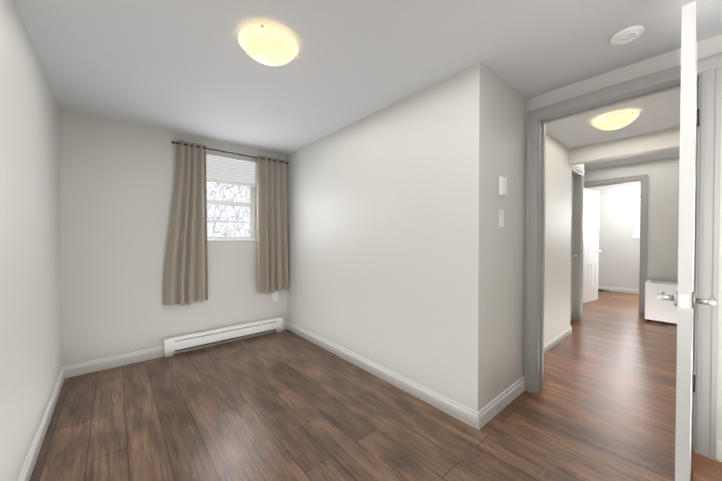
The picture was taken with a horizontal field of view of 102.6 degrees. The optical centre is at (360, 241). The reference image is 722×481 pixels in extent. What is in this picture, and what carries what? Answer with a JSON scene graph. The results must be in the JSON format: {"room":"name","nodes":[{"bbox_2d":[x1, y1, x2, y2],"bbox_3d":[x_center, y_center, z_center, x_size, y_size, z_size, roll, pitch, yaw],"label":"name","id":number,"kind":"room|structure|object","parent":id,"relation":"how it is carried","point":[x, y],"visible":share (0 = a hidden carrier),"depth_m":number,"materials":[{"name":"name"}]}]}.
{"room":"empty bedroom","nodes":[
{"label":"empty bedroom","id":0,"kind":"room"},
{"bbox_2d":[0,0,62,480],"bbox_3d":[-1.370,0.039,0.999,0.120,2.220,3.860,-1,1,-41],"label":"wall","id":1,"kind":"structure","parent":0,"point":[31,364],"depth_m":1.43,"materials":[{"name":"paint"}]},
{"bbox_2d":[17,365,68,480],"bbox_3d":[-1.305,1.098,1.042,0.015,0.100,3.580,-1,1,-41],"label":"baseboard","id":2,"kind":"structure","parent":1,"relation":"attached to","point":[25,474],"depth_m":1.64,"materials":[{"name":"white wood"}]},
{"bbox_2d":[59,109,286,365],"bbox_3d":[-1.715,0.011,3.138,2.135,2.220,0.160,-1,1,-41],"label":"wall","id":3,"kind":"structure","parent":0,"point":[117,179],"depth_m":2.67,"materials":[{"name":"paint"}]},
{"bbox_2d":[69,322,284,376],"bbox_3d":[-1.705,1.072,3.045,1.950,0.100,0.015,-1,1,-41],"label":"baseboard","id":4,"kind":"structure","parent":3,"relation":"attached to","point":[86,367],"depth_m":2.65,"materials":[{"name":"white wood"}]},
{"bbox_2d":[163,141,288,305],"bbox_3d":[-1.419,-0.189,3.216,1.311,1.642,0.103,-1,1,-41],"label":"curtains","id":5,"kind":"object","parent":3,"relation":"attached to","point":[185,280],"visible":1,"depth_m":2.99,"materials":[{"name":"beige fabric"}]},
{"bbox_2d":[206,154,255,186],"bbox_3d":[-1.495,-0.798,3.263,0.605,0.285,0.040,-1,1,-41],"label":"window blind","id":6,"kind":"object","parent":3,"relation":"attached to","point":[228,170],"visible":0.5,"depth_m":3.26,"materials":[{"name":"plastic"}]},
{"bbox_2d":[207,183,256,240],"bbox_3d":[-1.505,-0.479,3.278,0.615,0.929,0.141,-1,1,-41],"label":"window","id":7,"kind":"structure","parent":3,"relation":"in","point":[251,204],"depth_m":3.35,"materials":[{"name":"plastic"}]},
{"bbox_2d":[272,291,277,300],"bbox_3d":[-1.065,0.675,3.591,0.070,0.116,0.010,-1,1,-41],"label":"electrical outlet","id":8,"kind":"object","parent":3,"relation":"attached to","point":[274,296],"visible":1,"depth_m":3.59,"materials":[{"name":"white plastic"}]},
{"bbox_2d":[13,0,721,154],"bbox_3d":[0.358,-1.115,2.468,4.675,0.050,3.870,-1,1,-41],"label":"ceiling","id":9,"kind":"structure","parent":0,"point":[189,67],"depth_m":1.68,"materials":[{"name":"paint"}]},
{"bbox_2d":[238,23,298,65],"bbox_3d":[-0.489,-1.026,1.554,0.316,0.104,0.308,-1,1,-41],"label":"light","id":10,"kind":"object","parent":9,"relation":"attached to","point":[262,43],"visible":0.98,"depth_m":1.48,"materials":[{"name":"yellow glass"}]},
{"bbox_2d":[592,112,638,129],"bbox_3d":[2.218,-1.039,2.527,0.316,0.104,0.308,-1,1,-41],"label":"light","id":11,"kind":"object","parent":9,"relation":"attached to","point":[614,121],"visible":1,"depth_m":2.45,"materials":[{"name":"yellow glass"}]},
{"bbox_2d":[610,24,644,44],"bbox_3d":[1.375,-1.066,1.497,0.134,0.023,0.134,-1,1,-41],"label":"ceiling vent","id":12,"kind":"object","parent":9,"relation":"in","point":[628,34],"visible":1,"depth_m":1.48,"materials":[{"name":"white plastic"}]},
{"bbox_2d":[287,73,458,401],"bbox_3d":[-0.114,0.015,2.816,0.120,2.220,2.410,-1,1,-41],"label":"wall","id":13,"kind":"structure","parent":0,"point":[372,220],"depth_m":2.35,"materials":[{"name":"paint"}]},
{"bbox_2d":[285,321,484,429],"bbox_3d":[-0.115,1.076,2.727,0.016,0.100,2.565,-1,1,-41],"label":"baseboard","id":14,"kind":"structure","parent":13,"relation":"attached to","point":[482,417],"depth_m":2.21,"materials":[{"name":"white wood"}]},
{"bbox_2d":[30,291,721,480],"bbox_3d":[1.946,1.136,3.857,8.855,0.050,3.870,-1,1,-41],"label":"floor","id":15,"kind":"structure","parent":0,"point":[285,405],"depth_m":1.83,"materials":[{"name":"brown wood"}]},
{"bbox_2d":[163,316,282,356],"bbox_3d":[-1.458,1.032,3.224,1.230,0.176,0.065,-1,1,-41],"label":"baseboard heater","id":16,"kind":"object","parent":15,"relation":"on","point":[172,345],"visible":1,"depth_m":3.12,"materials":[{"name":"metal"}]},
{"bbox_2d":[645,279,677,323],"bbox_3d":[4.280,0.828,3.983,0.457,0.563,0.495,-1,1,-41],"label":"freezer","id":17,"kind":"object","parent":15,"relation":"on","point":[656,309],"visible":0.5,"depth_m":3.93,"materials":[{"name":"white metal"}]},
{"bbox_2d":[457,62,525,411],"bbox_3d":[0.949,0.024,2.127,0.840,2.220,0.260,-1,1,-41],"label":"wall","id":18,"kind":"structure","parent":0,"point":[491,252],"depth_m":1.85,"materials":[{"name":"paint"}]},
{"bbox_2d":[499,209,503,226],"bbox_3d":[0.946,-0.159,1.944,0.070,0.116,0.011,-1,1,-41],"label":"light switch","id":19,"kind":"object","parent":18,"relation":"attached to","point":[501,218],"visible":1,"depth_m":1.93,"materials":[{"name":"white plastic"}]},
{"bbox_2d":[499,176,506,195],"bbox_3d":[0.953,-0.373,1.933,0.070,0.120,0.032,-1,1,-41],"label":"thermostat","id":20,"kind":"object","parent":18,"relation":"attached to","point":[502,186],"visible":1,"depth_m":1.92,"materials":[{"name":"white plastic"}]},
{"bbox_2d":[482,376,524,423],"bbox_3d":[1.003,1.086,2.005,0.695,0.100,0.015,-1,1,-41],"label":"baseboard","id":21,"kind":"structure","parent":18,"relation":"attached to","point":[506,397],"depth_m":1.98,"materials":[{"name":"white wood"}]},
{"bbox_2d":[544,133,581,342],"bbox_3d":[2.146,-0.036,3.288,2.490,2.310,0.190,-1,1,-41],"label":"wall","id":22,"kind":"structure","parent":0,"point":[558,208],"depth_m":3.17,"materials":[{"name":"paint"}]},
{"bbox_2d":[544,325,571,353],"bbox_3d":[1.912,1.073,2.968,1.700,0.100,0.015,-1,1,-41],"label":"baseboard","id":23,"kind":"structure","parent":22,"relation":"attached to","point":[552,342],"depth_m":3.16,"materials":[{"name":"white wood"}]},
{"bbox_2d":[570,175,577,321],"bbox_3d":[2.758,0.090,3.896,0.620,2.035,0.159,-1,1,-41],"label":"hall door","id":24,"kind":"structure","parent":22,"relation":"in","point":[572,245],"depth_m":4.04,"materials":[{"name":"white wood"}]},
{"bbox_2d":[572,165,583,320],"bbox_3d":[2.783,0.053,3.865,0.766,2.116,0.143,-1,1,-41],"label":"door frame","id":25,"kind":"structure","parent":22,"relation":"attached to","point":[577,172],"depth_m":4.04,"materials":[{"name":"grey wood"}]},
{"bbox_2d":[582,164,583,318],"bbox_3d":[3.336,-0.054,4.635,1.070,2.310,0.550,-1,1,-41],"label":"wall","id":26,"kind":"structure","parent":0,"point":[583,217],"depth_m":4.15,"materials":[{"name":"paint"}]},
{"bbox_2d":[585,183,640,288],"bbox_3d":[5.564,-0.076,6.330,0.120,2.310,2.470,-1,1,-41],"label":"wall","id":27,"kind":"structure","parent":0,"point":[619,258],"depth_m":6.25,"materials":[{"name":"paint"}]},
{"bbox_2d":[598,285,638,293],"bbox_3d":[5.552,1.030,6.255,0.015,0.100,2.350,-1,1,-41],"label":"baseboard","id":28,"kind":"structure","parent":27,"relation":"attached to","point":[616,289],"depth_m":6.23,"materials":[{"name":"white wood"}]},
{"bbox_2d":[632,197,639,237],"bbox_3d":[5.963,-0.509,5.829,0.118,0.851,0.700,-1,1,-41],"label":"window","id":29,"kind":"structure","parent":27,"relation":"in","point":[634,217],"depth_m":6.08,"materials":[{"name":"plastic"}]},
{"bbox_2d":[524,34,721,458],"bbox_3d":[1.642,0.027,1.871,0.120,2.220,1.030,-1,1,-41],"label":"wall","id":30,"kind":"structure","parent":0,"point":[705,48],"depth_m":1.70,"materials":[{"name":"paint"}]},
{"bbox_2d":[525,52,721,459],"bbox_3d":[1.617,0.078,1.901,0.166,2.118,0.923,-1,1,-41],"label":"door frame","id":31,"kind":"structure","parent":30,"relation":"attached to","point":[707,233],"depth_m":1.57,"materials":[{"name":"grey wood"}]},
{"bbox_2d":[656,1,716,480],"bbox_3d":[1.525,0.123,1.349,0.798,2.030,0.159,-1,1,-41],"label":"bedroom door","id":32,"kind":"structure","parent":30,"relation":"in","point":[685,299],"depth_m":1.09,"materials":[{"name":"paint"}]},
{"bbox_2d":[569,127,679,165],"bbox_3d":[2.826,-1.079,3.087,0.120,0.320,1.120,-1,1,-41],"label":"header beam","id":33,"kind":"structure","parent":0,"point":[659,141],"depth_m":3.04,"materials":[{"name":"paint"}]},
{"bbox_2d":[584,157,679,280],"bbox_3d":[4.152,-0.053,4.596,0.120,2.310,1.670,-1,1,-41],"label":"wall","id":34,"kind":"structure","parent":0,"point":[663,215],"depth_m":4.23,"materials":[{"name":"paint"}]},
{"bbox_2d":[583,189,600,302],"bbox_3d":[4.158,0.072,5.271,0.762,2.030,0.159,0,1,-33],"label":"room door","id":35,"kind":"structure","parent":34,"relation":"in","point":[591,250],"depth_m":5.27,"materials":[{"name":"white paint"}]},
{"bbox_2d":[584,174,647,314],"bbox_3d":[4.037,0.041,4.715,0.143,2.118,0.916,-1,1,-41],"label":"door frame","id":36,"kind":"structure","parent":34,"relation":"attached to","point":[643,179],"depth_m":4.37,"materials":[{"name":"grey wood"}]},
{"bbox_2d":[584,149,679,188],"bbox_3d":[3.723,-1.243,5.345,4.180,0.050,3.870,-1,1,-41],"label":"ceiling","id":37,"kind":"structure","parent":0,"point":[674,153],"depth_m":4.22,"materials":[{"name":"paint"}]},
{"label":"outside","id":38,"kind":"structure","parent":0,"visible":0},
{"bbox_2d":[207,178,249,236],"bbox_3d":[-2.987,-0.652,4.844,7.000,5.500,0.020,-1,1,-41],"label":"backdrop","id":39,"kind":"structure","parent":38,"point":[234,194],"depth_m":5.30,"materials":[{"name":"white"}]},
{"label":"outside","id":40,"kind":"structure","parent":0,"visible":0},
{"bbox_2d":[636,199,639,235],"bbox_3d":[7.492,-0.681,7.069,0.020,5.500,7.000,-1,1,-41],"label":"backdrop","id":41,"kind":"structure","parent":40,"point":[637,219],"depth_m":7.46,"materials":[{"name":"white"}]}
]}

